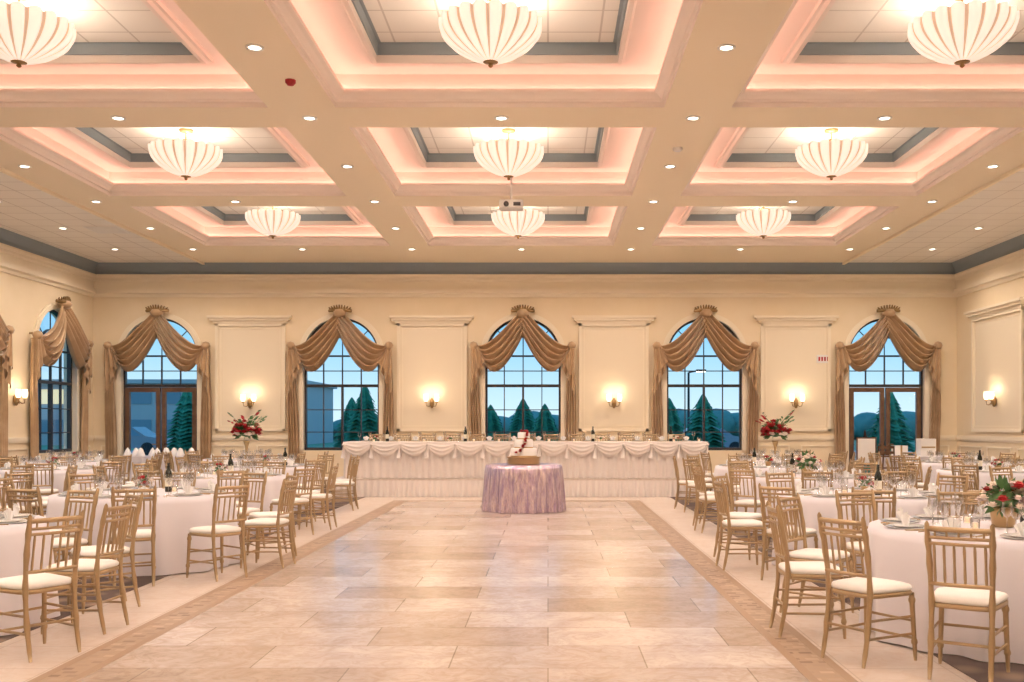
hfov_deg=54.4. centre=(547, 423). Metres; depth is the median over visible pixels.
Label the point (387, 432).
wine bottle
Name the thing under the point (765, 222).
chandelier
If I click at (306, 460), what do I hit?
dining chair
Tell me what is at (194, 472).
dining chair
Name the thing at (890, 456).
dining chair
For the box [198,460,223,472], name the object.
dining chair
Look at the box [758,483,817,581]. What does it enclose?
dining chair
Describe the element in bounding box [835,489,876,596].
dining chair
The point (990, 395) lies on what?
wall sconce
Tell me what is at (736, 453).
dining chair
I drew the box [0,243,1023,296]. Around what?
trim
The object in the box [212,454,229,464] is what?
dining chair
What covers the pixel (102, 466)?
dining chair
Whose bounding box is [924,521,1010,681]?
dining chair
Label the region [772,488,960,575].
round dining table
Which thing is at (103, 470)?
dining chair
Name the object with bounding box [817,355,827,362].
exit sign
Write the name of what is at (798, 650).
floor border
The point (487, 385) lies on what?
window
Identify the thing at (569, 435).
dining chair
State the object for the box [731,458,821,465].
round dining table
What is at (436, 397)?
wall sconce
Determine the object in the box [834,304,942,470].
curtain
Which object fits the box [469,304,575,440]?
curtain
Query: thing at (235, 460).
round dining table
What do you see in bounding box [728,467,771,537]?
dining chair
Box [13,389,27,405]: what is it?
wall sconce
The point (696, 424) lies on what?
conifer tree
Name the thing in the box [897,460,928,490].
dining chair
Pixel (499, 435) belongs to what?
dining chair
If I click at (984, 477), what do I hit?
round dining table
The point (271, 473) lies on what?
place settings
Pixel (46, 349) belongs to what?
curtain
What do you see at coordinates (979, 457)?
wine bottle
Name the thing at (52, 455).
dining chair
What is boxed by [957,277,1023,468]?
wall
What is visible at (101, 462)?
dining chair
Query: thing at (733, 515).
dining chair
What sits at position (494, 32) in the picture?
chandelier
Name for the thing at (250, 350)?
wall panel
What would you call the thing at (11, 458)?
dining chair
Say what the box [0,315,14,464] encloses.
curtain
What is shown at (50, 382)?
window
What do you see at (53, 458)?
flower centerpiece
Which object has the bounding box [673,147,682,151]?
sprinkler head
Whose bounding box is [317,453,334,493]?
dining chair
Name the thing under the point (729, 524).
dining chair
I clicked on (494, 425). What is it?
conifer tree
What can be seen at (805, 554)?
dining chair
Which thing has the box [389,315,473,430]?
wall panel
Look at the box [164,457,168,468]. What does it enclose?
dining chair
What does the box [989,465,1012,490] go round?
dining chair
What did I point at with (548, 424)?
conifer tree
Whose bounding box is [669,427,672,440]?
wine bottle
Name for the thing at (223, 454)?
place settings
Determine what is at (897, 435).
conifer tree
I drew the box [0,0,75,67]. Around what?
chandelier
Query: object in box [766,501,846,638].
dining chair
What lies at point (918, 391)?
door
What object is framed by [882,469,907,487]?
dining chair
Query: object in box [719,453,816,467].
place settings
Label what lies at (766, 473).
dining chair
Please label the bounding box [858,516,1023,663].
round dining table
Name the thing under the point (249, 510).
dining chair
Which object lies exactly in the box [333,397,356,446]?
conifer tree
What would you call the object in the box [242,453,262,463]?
dining chair
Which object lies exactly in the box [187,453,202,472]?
dining chair
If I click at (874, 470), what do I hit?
dining chair
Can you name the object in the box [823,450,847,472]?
dining chair
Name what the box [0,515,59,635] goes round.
round dining table
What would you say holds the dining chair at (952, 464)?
on the floor at (977, 670)
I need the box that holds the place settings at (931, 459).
[912,450,996,462]
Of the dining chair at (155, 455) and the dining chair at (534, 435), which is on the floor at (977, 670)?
the dining chair at (155, 455)
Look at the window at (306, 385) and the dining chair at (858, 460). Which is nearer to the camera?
the dining chair at (858, 460)
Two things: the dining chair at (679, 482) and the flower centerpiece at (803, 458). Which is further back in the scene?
the dining chair at (679, 482)
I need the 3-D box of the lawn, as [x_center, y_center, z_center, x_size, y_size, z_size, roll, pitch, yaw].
[0.000,1.710,50.000,120.000,0.180,160.000,0,0,0]
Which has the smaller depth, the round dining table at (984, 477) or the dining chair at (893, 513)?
the dining chair at (893, 513)
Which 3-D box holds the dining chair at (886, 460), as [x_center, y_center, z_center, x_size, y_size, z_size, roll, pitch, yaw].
[5.764,1.030,16.237,0.508,0.932,0.422,0,0,18]
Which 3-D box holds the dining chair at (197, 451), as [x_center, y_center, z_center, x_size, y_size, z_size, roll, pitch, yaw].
[-7.553,1.030,21.522,0.508,0.932,0.422,0,0,28]
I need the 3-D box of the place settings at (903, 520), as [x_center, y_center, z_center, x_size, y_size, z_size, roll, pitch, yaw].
[3.240,0.627,7.080,1.719,0.210,1.653,0,0,32]
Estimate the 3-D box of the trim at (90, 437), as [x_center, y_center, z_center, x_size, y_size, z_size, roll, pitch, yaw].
[-11.180,0.740,10.250,0.040,0.920,28.400,0,0,0]
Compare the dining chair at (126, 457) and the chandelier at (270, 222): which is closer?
the dining chair at (126, 457)
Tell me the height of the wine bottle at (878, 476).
0.315 m
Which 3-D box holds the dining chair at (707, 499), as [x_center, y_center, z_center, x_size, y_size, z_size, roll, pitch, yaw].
[2.283,1.030,13.807,0.508,0.932,0.422,0,0,-9]
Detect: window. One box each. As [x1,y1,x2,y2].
[38,310,71,452]
[304,319,378,449]
[485,320,560,440]
[667,319,741,449]
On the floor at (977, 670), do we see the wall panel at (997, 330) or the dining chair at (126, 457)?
the dining chair at (126, 457)
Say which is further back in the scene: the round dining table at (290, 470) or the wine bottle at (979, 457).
the round dining table at (290, 470)
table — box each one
[0,466,114,514]
[0,480,19,505]
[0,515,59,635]
[31,460,127,488]
[46,488,239,577]
[116,456,197,480]
[151,473,288,533]
[203,458,288,471]
[215,464,320,510]
[341,441,708,477]
[481,463,565,513]
[712,464,822,511]
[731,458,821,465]
[738,474,873,533]
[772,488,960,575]
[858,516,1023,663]
[876,455,963,487]
[907,460,1003,488]
[934,468,1023,513]
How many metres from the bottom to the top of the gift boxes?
0.400 m
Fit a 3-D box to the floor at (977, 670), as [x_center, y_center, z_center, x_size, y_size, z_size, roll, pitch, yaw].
[-0.565,1.497,10.150,21.270,0.006,28.100,0,0,0]
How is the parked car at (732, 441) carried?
on the ground
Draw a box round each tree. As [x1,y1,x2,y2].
[167,387,191,453]
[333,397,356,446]
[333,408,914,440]
[339,387,377,445]
[488,405,507,440]
[505,399,535,440]
[531,404,558,440]
[668,398,683,440]
[680,395,726,446]
[863,392,914,471]
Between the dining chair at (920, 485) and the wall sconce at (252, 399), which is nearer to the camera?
the dining chair at (920, 485)
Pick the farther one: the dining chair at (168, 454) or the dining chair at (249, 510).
the dining chair at (168, 454)
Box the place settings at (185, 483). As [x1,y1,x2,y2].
[57,471,225,497]
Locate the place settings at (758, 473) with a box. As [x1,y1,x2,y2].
[748,460,869,478]
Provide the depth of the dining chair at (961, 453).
20.73 m
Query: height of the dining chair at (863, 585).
0.932 m
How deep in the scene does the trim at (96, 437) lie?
24.46 m
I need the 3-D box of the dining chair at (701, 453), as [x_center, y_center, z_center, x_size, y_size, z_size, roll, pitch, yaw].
[3.403,1.030,20.312,0.508,0.932,0.422,0,0,-17]
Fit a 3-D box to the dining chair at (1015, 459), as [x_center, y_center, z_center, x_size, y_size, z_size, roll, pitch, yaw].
[8.027,1.030,16.808,0.422,0.932,0.508,0,0,37]
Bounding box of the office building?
[41,379,336,444]
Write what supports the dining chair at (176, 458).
on the floor at (977, 670)
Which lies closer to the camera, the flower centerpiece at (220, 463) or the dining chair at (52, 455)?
the flower centerpiece at (220, 463)
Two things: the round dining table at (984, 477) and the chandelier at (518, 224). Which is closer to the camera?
the round dining table at (984, 477)
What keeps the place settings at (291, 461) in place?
on the round dining table at (290, 470)
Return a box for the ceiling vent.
[84,227,130,233]
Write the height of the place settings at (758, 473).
0.210 m
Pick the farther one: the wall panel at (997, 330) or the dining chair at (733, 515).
the wall panel at (997, 330)
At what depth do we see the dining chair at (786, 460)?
15.59 m
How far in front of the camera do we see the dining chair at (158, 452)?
20.48 m
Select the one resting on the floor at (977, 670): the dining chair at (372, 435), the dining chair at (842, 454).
the dining chair at (842, 454)
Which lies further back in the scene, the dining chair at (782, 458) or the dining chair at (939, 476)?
the dining chair at (782, 458)
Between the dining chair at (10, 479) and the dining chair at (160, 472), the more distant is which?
the dining chair at (160, 472)
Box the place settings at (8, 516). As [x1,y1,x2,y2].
[0,503,36,524]
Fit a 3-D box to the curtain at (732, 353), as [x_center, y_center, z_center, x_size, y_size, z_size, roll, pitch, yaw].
[3.855,-0.717,24.275,2.620,4.394,0.410,0,0,0]
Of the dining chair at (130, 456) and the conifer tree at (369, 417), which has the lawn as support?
the conifer tree at (369, 417)
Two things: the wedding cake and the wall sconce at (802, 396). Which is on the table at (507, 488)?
the wedding cake
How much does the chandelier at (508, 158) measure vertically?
0.770 m
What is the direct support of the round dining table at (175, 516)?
on the floor at (977, 670)
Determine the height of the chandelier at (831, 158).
0.770 m
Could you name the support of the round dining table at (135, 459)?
on the floor at (977, 670)
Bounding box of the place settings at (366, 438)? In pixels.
[361,432,700,440]
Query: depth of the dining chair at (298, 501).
13.30 m
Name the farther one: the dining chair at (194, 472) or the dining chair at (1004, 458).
the dining chair at (1004, 458)
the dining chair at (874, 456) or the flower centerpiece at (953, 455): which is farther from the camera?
the dining chair at (874, 456)
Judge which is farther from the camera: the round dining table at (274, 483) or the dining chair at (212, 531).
the round dining table at (274, 483)
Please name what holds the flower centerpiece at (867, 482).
on the round dining table at (811, 505)
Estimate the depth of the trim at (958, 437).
22.59 m
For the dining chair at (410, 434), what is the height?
0.932 m
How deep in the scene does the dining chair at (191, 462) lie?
16.04 m
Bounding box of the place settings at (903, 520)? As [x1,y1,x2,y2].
[879,494,1023,539]
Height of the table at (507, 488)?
0.794 m
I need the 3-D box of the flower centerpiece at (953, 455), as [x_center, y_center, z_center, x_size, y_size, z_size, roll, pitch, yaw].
[7.902,0.633,19.289,0.238,0.197,0.210,0,0,25]
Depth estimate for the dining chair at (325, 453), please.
20.84 m
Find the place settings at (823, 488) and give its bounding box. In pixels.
[785,471,949,498]
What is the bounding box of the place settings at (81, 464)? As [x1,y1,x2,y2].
[0,455,106,469]
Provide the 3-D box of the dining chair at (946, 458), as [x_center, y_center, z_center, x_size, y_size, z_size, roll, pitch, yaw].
[7.321,1.030,17.987,0.422,0.932,0.508,0,0,17]
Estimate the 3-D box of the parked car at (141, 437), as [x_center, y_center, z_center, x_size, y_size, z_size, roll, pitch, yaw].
[-21.975,0.875,52.000,4.450,1.450,1.800,0,0,0]
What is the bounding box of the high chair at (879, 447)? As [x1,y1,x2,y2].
[876,446,899,482]
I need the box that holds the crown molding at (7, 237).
[0,228,1023,273]
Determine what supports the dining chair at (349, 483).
on the floor at (977, 670)
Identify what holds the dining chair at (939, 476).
on the floor at (977, 670)
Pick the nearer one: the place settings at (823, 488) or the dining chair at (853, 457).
the place settings at (823, 488)
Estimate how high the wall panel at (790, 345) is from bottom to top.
2.840 m
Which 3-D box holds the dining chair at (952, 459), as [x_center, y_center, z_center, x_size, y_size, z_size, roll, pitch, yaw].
[7.197,1.030,17.102,0.422,0.932,0.508,0,0,2]
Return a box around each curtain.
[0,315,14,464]
[29,296,93,460]
[103,304,211,458]
[286,304,393,462]
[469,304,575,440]
[652,304,758,456]
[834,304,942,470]
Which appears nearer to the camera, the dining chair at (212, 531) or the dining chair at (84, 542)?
the dining chair at (84, 542)
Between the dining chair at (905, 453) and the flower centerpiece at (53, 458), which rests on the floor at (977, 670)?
the dining chair at (905, 453)
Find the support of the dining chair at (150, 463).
on the floor at (977, 670)
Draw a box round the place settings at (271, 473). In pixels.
[156,460,281,478]
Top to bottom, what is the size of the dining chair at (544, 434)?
0.932 m
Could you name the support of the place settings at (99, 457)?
on the round dining table at (86, 463)
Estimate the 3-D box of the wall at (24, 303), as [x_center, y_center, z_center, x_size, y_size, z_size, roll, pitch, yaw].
[-11.315,-1.550,10.250,0.330,6.100,28.500,0,0,0]
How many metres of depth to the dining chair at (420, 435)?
22.20 m
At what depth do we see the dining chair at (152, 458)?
17.32 m
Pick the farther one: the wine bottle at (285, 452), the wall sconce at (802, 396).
the wall sconce at (802, 396)
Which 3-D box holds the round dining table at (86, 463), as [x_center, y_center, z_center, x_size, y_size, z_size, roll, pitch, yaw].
[-9.334,1.111,19.701,1.961,0.754,1.998,0,0,0]
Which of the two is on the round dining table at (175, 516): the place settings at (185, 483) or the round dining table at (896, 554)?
the place settings at (185, 483)
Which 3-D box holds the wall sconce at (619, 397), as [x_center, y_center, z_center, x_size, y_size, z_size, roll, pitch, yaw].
[1.619,-0.555,24.367,0.384,0.350,0.236,0,0,0]
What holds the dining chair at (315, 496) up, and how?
on the floor at (420, 591)
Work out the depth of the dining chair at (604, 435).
22.20 m
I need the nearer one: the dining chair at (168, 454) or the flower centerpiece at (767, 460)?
the flower centerpiece at (767, 460)
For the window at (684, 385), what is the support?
in the wall at (932, 319)
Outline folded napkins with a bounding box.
[123,447,195,455]
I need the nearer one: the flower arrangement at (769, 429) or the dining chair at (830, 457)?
the dining chair at (830, 457)
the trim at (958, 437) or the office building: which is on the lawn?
the office building
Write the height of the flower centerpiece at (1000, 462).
0.197 m
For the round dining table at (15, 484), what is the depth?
12.81 m
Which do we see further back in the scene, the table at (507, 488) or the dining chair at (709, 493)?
the table at (507, 488)
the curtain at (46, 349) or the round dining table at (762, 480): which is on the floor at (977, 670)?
the round dining table at (762, 480)
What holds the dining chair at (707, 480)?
on the floor at (977, 670)
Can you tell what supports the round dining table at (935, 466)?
on the floor at (977, 670)
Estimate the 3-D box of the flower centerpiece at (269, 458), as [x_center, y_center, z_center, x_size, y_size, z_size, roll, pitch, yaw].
[-4.948,0.633,17.489,0.238,0.197,0.210,0,0,25]
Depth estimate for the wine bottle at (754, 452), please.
17.57 m
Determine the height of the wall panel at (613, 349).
2.840 m
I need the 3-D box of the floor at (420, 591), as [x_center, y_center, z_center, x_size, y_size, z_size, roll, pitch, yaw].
[-0.565,1.598,10.250,21.870,0.204,29.100,0,0,0]
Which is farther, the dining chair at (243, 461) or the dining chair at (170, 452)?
the dining chair at (170, 452)
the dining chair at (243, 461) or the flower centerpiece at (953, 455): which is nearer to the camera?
the dining chair at (243, 461)
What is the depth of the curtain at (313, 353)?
24.27 m
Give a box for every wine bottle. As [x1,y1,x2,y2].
[165,463,171,491]
[228,454,232,474]
[283,448,286,464]
[386,427,388,440]
[464,427,466,440]
[591,427,594,440]
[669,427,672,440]
[752,448,755,465]
[790,453,794,472]
[874,465,881,494]
[977,450,981,469]
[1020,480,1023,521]
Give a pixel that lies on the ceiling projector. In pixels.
(510, 204)
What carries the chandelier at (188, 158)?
hanging from the ceiling
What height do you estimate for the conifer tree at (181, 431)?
2.984 m
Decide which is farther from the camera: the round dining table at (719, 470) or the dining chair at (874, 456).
the dining chair at (874, 456)
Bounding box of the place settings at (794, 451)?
[742,448,815,459]
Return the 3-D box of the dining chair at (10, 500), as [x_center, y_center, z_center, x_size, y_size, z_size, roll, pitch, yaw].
[-4.726,1.030,9.288,0.422,0.932,0.508,0,0,18]
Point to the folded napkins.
(136, 452)
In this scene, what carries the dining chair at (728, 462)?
on the floor at (977, 670)
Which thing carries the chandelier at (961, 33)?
hanging from the ceiling
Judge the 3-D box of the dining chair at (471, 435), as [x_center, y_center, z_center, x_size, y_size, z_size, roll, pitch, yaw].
[-1.573,0.665,21.989,0.422,0.932,0.508,0,0,0]
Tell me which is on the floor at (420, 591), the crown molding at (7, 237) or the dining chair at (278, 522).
the dining chair at (278, 522)
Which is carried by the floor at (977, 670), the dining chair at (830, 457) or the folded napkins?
the dining chair at (830, 457)
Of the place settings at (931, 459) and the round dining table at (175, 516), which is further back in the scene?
the place settings at (931, 459)
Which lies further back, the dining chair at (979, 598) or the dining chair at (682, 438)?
the dining chair at (682, 438)
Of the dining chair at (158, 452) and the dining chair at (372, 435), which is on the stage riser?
the dining chair at (372, 435)
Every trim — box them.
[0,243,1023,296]
[8,435,93,460]
[94,435,955,456]
[956,435,1023,460]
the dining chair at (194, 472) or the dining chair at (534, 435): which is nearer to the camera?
the dining chair at (194, 472)
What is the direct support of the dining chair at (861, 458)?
on the floor at (977, 670)
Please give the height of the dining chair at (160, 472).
0.932 m
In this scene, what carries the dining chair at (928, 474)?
on the floor at (977, 670)
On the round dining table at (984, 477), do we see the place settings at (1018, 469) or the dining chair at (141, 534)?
the place settings at (1018, 469)
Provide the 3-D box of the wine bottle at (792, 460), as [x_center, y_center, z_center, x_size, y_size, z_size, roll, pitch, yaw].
[3.500,0.576,14.250,0.075,0.315,0.073,0,0,0]
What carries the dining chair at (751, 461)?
on the floor at (977, 670)
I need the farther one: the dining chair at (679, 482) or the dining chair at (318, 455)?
the dining chair at (318, 455)
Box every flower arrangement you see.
[227,410,266,457]
[755,410,794,458]
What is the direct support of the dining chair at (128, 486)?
on the floor at (977, 670)
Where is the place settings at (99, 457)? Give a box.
[31,450,114,462]
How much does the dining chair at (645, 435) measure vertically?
0.932 m
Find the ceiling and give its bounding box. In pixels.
[0,0,1023,264]
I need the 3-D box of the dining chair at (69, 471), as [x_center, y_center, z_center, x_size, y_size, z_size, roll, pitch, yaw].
[-6.420,1.030,12.922,0.508,0.932,0.422,0,0,-14]
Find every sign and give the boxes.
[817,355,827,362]
[856,430,875,465]
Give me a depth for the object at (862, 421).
97.44 m
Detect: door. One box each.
[123,319,196,453]
[849,319,922,472]
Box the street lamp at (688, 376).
[687,369,705,431]
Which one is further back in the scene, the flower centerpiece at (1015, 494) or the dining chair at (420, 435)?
the dining chair at (420, 435)
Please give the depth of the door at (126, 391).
24.56 m
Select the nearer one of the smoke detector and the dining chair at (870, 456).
the smoke detector
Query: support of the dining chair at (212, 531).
on the floor at (420, 591)
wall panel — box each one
[206,315,291,430]
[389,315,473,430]
[572,315,655,430]
[753,315,838,430]
[963,297,1023,432]
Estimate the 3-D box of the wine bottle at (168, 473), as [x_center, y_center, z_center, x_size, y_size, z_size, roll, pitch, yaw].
[-4.100,0.576,10.750,0.075,0.315,0.073,0,0,0]
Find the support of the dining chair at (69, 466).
on the floor at (977, 670)
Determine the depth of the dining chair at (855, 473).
12.00 m
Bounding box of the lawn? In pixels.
[41,439,914,470]
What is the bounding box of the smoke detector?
[285,78,295,85]
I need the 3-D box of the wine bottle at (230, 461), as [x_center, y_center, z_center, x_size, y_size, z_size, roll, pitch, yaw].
[-4.450,0.576,13.950,0.075,0.315,0.073,0,0,0]
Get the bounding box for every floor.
[0,485,1023,681]
[0,497,976,681]
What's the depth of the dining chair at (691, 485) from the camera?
16.73 m
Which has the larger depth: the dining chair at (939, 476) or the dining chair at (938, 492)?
the dining chair at (939, 476)
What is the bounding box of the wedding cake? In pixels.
[507,430,540,464]
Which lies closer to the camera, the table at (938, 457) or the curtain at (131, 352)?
the table at (938, 457)
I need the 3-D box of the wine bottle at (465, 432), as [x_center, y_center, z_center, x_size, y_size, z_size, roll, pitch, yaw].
[-1.750,0.210,21.050,0.075,0.315,0.073,0,0,0]
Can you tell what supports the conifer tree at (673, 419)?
on the lawn
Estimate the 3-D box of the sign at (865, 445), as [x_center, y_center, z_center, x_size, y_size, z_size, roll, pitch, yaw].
[7.000,0.818,22.075,0.500,1.355,0.474,0,0,0]
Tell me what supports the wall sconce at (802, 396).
attached to the wall panel at (790, 345)
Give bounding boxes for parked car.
[131,427,171,454]
[686,427,738,446]
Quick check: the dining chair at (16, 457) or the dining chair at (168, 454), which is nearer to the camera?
the dining chair at (16, 457)
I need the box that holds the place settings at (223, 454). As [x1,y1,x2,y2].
[205,449,287,459]
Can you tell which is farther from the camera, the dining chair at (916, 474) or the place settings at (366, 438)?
the place settings at (366, 438)
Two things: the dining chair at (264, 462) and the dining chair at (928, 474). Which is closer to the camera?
the dining chair at (928, 474)
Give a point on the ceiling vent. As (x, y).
(100, 230)
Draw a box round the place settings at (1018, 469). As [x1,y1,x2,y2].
[941,456,1023,472]
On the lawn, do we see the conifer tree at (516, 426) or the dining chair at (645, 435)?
the conifer tree at (516, 426)
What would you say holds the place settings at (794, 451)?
on the round dining table at (763, 461)
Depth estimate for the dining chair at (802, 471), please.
12.38 m
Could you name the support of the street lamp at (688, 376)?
on the ground
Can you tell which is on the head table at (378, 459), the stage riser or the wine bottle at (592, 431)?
the wine bottle at (592, 431)
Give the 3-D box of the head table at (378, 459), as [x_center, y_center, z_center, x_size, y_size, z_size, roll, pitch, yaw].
[-0.480,0.747,21.065,7.650,0.756,0.909,0,0,0]
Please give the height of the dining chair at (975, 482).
0.932 m
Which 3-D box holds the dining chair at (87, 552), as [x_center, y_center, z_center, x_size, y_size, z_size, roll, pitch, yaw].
[-3.608,1.030,8.134,0.508,0.932,0.422,0,0,-41]
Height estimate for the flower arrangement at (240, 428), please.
1.029 m
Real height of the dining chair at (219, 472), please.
0.932 m
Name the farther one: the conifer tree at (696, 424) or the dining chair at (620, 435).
the conifer tree at (696, 424)
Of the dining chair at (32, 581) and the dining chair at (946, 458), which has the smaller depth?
the dining chair at (32, 581)
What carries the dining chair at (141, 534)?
on the floor at (977, 670)
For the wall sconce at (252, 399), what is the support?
attached to the wall panel at (250, 350)
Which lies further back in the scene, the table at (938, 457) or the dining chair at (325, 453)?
the table at (938, 457)
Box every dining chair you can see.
[0,455,18,466]
[0,456,12,467]
[0,470,33,513]
[0,475,45,516]
[0,510,84,662]
[6,485,78,578]
[10,463,34,498]
[25,461,58,508]
[30,467,75,514]
[33,464,77,514]
[40,500,132,634]
[51,455,74,465]
[53,455,75,465]
[53,487,98,592]
[67,471,99,489]
[67,491,143,613]
[84,460,122,490]
[92,464,104,486]
[97,466,109,487]
[108,455,127,484]
[109,485,156,586]
[112,454,131,487]
[121,458,157,488]
[125,456,157,484]
[131,452,161,480]
[132,461,153,486]
[136,451,163,474]
[136,469,163,487]
[163,452,172,470]
[163,470,195,487]
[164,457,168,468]
[165,451,174,471]
[175,455,187,471]
[184,450,199,471]
[186,482,249,581]
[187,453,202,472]
[189,459,208,472]
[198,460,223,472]
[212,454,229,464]
[217,468,248,539]
[236,470,266,550]
[240,477,297,568]
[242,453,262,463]
[242,459,266,471]
[246,473,298,558]
[263,460,285,474]
[265,454,282,461]
[269,466,315,536]
[291,452,305,462]
[294,458,325,513]
[294,461,326,524]
[298,463,338,529]
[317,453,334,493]
[323,451,328,493]
[328,456,359,510]
[329,455,357,505]
[369,433,385,440]
[394,433,411,440]
[419,433,435,440]
[444,433,460,440]
[469,433,485,440]
[494,433,510,440]
[530,433,535,440]
[543,433,560,440]
[568,433,584,440]
[595,433,609,440]
[618,433,634,440]
[643,433,659,440]
[668,433,684,440]
[672,455,700,508]
[682,458,715,512]
[686,454,712,504]
[691,462,716,525]
[692,464,733,532]
[700,452,713,490]
[711,473,762,559]
[713,477,768,570]
[727,460,748,510]
[728,453,747,460]
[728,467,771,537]
[729,459,752,511]
[736,453,751,459]
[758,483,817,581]
[765,470,794,547]
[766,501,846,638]
[776,493,854,619]
[781,454,798,462]
[786,460,798,472]
[801,469,832,488]
[817,512,917,668]
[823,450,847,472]
[827,453,843,472]
[828,455,845,473]
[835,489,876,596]
[847,458,859,473]
[850,451,855,473]
[850,487,896,576]
[853,461,876,476]
[854,471,887,488]
[857,456,864,472]
[868,453,895,486]
[870,452,898,488]
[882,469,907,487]
[885,458,911,487]
[889,454,920,482]
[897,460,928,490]
[901,451,916,470]
[903,457,933,487]
[906,463,919,487]
[923,466,931,489]
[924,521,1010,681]
[936,472,968,515]
[936,488,983,515]
[942,455,965,467]
[948,451,967,457]
[951,456,973,464]
[951,463,978,497]
[959,467,988,514]
[960,487,1000,515]
[962,470,979,513]
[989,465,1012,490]
[999,452,1015,466]
[1001,456,1019,466]
[1007,477,1023,516]
[1014,457,1023,466]
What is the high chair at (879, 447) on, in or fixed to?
on the floor at (977, 670)
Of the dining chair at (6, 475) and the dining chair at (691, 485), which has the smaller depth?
the dining chair at (6, 475)
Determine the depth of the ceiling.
14.24 m
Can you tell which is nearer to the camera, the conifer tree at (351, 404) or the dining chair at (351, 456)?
the dining chair at (351, 456)
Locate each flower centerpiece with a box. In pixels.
[46,457,59,465]
[133,474,154,487]
[211,462,227,475]
[260,455,272,461]
[762,455,775,465]
[793,449,822,475]
[856,475,873,489]
[950,452,960,456]
[975,474,1023,527]
[990,459,1002,466]
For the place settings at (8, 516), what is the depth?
7.47 m
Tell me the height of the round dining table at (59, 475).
0.754 m
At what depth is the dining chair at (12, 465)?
14.27 m
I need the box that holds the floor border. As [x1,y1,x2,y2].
[28,500,857,681]
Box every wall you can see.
[0,271,92,464]
[93,297,956,477]
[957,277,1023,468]
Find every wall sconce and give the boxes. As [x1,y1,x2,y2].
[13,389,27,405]
[240,394,255,407]
[423,394,438,407]
[606,394,621,407]
[789,394,804,407]
[983,391,996,406]
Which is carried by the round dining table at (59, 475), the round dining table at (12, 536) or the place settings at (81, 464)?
the place settings at (81, 464)
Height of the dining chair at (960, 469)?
0.932 m
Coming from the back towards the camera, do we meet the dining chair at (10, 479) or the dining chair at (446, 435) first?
the dining chair at (446, 435)
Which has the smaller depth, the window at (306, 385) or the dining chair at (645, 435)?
the dining chair at (645, 435)
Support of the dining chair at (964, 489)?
on the floor at (977, 670)
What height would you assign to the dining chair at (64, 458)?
0.932 m
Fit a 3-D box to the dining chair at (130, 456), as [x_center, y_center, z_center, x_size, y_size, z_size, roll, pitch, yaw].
[-8.184,1.030,18.852,0.508,0.932,0.422,0,0,37]
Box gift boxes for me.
[891,439,935,455]
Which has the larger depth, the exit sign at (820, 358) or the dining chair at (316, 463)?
the exit sign at (820, 358)
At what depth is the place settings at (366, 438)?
21.19 m
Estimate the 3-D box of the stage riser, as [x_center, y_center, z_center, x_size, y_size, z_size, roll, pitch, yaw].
[-0.475,1.312,22.231,8.006,0.364,3.738,0,0,0]
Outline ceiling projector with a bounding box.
[499,178,522,210]
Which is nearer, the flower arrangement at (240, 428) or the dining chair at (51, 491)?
the dining chair at (51, 491)
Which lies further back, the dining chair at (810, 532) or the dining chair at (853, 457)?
the dining chair at (853, 457)
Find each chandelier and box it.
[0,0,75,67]
[148,128,222,179]
[245,206,300,238]
[439,0,541,67]
[473,128,543,179]
[491,209,544,238]
[736,206,790,238]
[795,128,867,179]
[908,0,1019,67]
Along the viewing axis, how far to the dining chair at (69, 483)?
11.73 m
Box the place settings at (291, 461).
[224,453,313,467]
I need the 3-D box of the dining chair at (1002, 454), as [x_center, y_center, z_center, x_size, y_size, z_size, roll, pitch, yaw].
[9.078,1.030,19.977,0.508,0.932,0.422,0,0,-25]
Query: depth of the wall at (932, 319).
24.50 m
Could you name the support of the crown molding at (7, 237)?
attached to the wall at (24, 303)
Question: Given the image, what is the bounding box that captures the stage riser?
[335,476,712,496]
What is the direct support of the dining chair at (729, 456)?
on the floor at (977, 670)
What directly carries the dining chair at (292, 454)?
on the floor at (977, 670)
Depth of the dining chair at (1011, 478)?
10.47 m
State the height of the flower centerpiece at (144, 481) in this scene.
0.197 m
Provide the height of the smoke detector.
0.065 m
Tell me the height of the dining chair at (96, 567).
0.932 m

